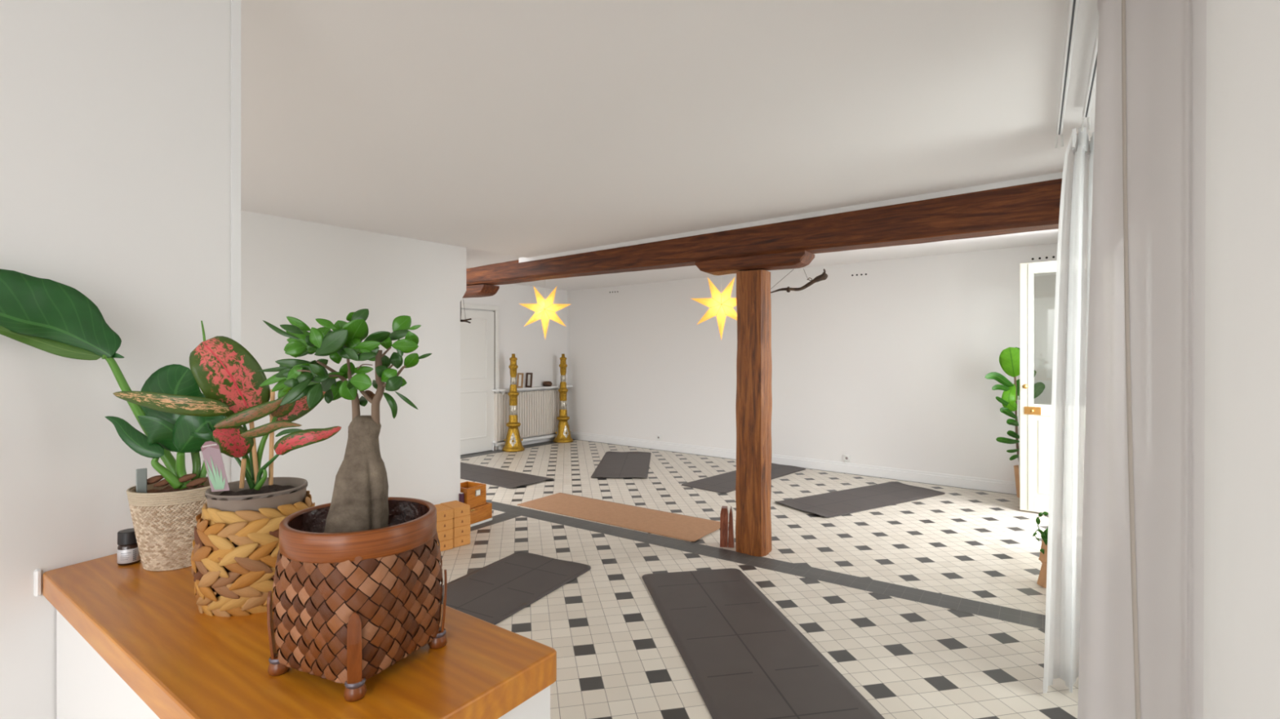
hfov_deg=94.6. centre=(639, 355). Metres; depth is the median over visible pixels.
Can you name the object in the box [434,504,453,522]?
block
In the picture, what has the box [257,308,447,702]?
bonsai
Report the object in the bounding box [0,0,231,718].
wall
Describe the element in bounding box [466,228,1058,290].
ceiling
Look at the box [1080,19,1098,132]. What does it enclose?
rail
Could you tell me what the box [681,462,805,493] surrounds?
yoga mat
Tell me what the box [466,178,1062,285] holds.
ceiling beam
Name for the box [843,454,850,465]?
wall socket
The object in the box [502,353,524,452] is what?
decorative column
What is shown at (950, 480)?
baseboard
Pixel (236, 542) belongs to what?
pot
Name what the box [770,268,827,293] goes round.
driftwood
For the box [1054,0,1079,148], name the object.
rail
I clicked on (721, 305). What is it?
lamp
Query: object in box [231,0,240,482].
trim
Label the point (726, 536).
wooden stand
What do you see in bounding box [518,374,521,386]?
picture
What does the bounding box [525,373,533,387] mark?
picture frame
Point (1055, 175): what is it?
trim
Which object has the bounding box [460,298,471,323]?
driftwood
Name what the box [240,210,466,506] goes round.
wall partition
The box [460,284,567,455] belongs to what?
wall
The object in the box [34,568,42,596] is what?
trim
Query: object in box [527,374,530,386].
picture
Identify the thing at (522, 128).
ceiling
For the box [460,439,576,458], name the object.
trim
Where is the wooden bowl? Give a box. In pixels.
[542,381,552,386]
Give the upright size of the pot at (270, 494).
0.161 m
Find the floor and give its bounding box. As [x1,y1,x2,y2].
[439,440,1078,718]
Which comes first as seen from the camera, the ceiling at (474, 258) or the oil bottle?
the oil bottle
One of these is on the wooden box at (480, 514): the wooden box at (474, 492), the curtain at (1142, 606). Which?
the wooden box at (474, 492)
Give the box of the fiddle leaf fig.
[984,346,1044,497]
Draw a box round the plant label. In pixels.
[205,457,225,489]
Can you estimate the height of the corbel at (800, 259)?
0.098 m
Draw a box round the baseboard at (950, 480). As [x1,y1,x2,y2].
[570,431,1016,494]
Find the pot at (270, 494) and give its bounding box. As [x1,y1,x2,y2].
[204,476,307,512]
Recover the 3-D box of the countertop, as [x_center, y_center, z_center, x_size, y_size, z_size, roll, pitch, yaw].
[-0.635,0.421,0.966,1.046,0.043,0.346,0,0,36]
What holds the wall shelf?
attached to the wall at (535, 354)
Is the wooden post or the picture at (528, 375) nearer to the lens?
the wooden post
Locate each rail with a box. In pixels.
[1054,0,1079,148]
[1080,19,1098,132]
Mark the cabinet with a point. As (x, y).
(87, 687)
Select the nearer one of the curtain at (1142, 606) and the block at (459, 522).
the curtain at (1142, 606)
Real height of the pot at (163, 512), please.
0.150 m
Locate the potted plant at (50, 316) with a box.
[0,269,226,571]
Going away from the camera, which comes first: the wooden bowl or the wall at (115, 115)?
the wall at (115, 115)
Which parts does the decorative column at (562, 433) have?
silver panel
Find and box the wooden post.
[735,270,772,556]
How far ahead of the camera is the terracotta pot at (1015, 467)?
6.00 m
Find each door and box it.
[460,309,493,454]
[1019,260,1056,512]
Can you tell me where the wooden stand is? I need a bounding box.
[720,506,734,547]
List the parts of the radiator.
rail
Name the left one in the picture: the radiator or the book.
the book
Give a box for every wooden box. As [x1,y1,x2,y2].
[460,481,485,508]
[469,502,492,527]
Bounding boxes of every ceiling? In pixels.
[240,0,1098,257]
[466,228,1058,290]
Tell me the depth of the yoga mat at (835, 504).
5.95 m
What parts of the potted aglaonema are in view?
stem, stem, stem, stem, stem, stem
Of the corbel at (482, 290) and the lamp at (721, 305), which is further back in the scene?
the corbel at (482, 290)
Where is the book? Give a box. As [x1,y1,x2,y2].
[458,492,464,503]
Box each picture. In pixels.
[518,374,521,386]
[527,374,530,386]
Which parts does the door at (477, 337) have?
panel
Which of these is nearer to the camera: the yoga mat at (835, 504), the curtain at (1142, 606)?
the curtain at (1142, 606)
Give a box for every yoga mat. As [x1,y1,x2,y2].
[439,551,591,625]
[460,462,553,488]
[517,493,728,542]
[591,451,650,478]
[642,568,884,718]
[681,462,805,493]
[774,481,945,517]
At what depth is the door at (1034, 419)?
5.42 m
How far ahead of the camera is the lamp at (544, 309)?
5.92 m
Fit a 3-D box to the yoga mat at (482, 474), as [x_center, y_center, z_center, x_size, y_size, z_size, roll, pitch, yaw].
[-1.907,1.437,7.176,1.832,0.024,0.640,0,0,37]
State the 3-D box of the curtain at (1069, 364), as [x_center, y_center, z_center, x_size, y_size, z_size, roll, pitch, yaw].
[1.902,0.234,2.562,0.420,2.391,0.136,0,0,-18]
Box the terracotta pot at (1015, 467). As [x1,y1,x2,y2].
[1013,465,1019,497]
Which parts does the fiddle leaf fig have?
support cord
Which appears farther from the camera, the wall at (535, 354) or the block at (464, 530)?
the wall at (535, 354)
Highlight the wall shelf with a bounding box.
[492,385,573,395]
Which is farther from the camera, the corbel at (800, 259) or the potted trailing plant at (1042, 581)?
the corbel at (800, 259)
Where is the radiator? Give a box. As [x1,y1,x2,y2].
[492,389,559,450]
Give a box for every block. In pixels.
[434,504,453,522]
[436,519,453,532]
[437,528,453,542]
[437,538,453,551]
[440,500,470,518]
[453,515,470,528]
[453,524,470,537]
[453,534,470,547]
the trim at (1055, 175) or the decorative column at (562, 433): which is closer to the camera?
the trim at (1055, 175)
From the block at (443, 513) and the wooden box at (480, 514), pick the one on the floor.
the wooden box at (480, 514)
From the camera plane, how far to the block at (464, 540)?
4.48 m
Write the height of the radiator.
0.869 m
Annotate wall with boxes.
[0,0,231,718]
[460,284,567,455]
[567,243,1057,481]
[1203,0,1279,718]
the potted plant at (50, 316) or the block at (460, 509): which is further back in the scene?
the block at (460, 509)
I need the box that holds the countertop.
[42,553,556,718]
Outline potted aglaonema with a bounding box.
[112,336,341,617]
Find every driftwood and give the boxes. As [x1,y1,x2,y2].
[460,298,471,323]
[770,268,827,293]
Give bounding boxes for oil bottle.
[116,528,140,565]
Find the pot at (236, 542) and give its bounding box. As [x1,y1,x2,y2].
[191,490,315,617]
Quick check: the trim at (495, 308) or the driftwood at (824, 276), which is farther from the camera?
the trim at (495, 308)
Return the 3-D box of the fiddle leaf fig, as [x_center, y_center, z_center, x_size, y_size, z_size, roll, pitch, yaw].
[3.697,0.685,5.846,0.801,1.529,0.243,0,0,-32]
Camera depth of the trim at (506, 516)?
5.18 m
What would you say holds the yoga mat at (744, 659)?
on the floor
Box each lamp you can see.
[519,286,570,338]
[691,275,737,340]
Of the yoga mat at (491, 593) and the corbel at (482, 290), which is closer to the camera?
the yoga mat at (491, 593)
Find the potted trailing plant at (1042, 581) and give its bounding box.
[1032,511,1048,588]
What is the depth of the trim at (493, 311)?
9.00 m
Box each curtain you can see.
[1043,127,1094,693]
[1077,0,1206,718]
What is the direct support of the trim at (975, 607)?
in the floor
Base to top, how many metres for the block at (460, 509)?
0.074 m
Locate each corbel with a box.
[462,284,499,297]
[694,250,814,275]
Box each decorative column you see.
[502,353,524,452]
[553,354,573,443]
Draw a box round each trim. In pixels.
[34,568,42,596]
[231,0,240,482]
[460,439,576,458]
[461,302,498,449]
[470,512,519,531]
[485,500,1045,629]
[493,311,494,450]
[518,172,1062,262]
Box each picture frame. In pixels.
[516,373,524,387]
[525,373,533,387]
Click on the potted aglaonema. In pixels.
(236, 542)
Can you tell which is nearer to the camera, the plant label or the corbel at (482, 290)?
the plant label
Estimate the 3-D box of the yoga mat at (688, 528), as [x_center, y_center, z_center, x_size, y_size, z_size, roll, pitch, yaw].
[-0.211,1.442,5.383,1.971,0.013,0.610,0,0,35]
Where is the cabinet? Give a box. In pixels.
[56,609,550,718]
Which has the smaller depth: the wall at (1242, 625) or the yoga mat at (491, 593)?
the wall at (1242, 625)
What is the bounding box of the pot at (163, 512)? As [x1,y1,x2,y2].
[126,476,210,571]
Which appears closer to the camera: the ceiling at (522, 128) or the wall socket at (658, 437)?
the ceiling at (522, 128)
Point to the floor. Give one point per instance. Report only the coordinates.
(618, 658)
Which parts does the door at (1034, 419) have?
lock plate, panel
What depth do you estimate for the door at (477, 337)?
8.73 m
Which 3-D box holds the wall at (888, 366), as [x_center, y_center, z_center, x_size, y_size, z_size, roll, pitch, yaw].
[1.698,0.147,8.003,7.501,2.645,0.120,0,0,39]
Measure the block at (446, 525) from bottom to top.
0.074 m
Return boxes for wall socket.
[656,435,661,440]
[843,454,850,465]
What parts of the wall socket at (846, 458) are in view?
plate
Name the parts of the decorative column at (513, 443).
silver panel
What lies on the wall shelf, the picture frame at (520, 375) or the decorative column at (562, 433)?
the picture frame at (520, 375)
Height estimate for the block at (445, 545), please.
0.074 m
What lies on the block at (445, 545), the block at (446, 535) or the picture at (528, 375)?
the block at (446, 535)
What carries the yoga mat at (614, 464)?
on the floor
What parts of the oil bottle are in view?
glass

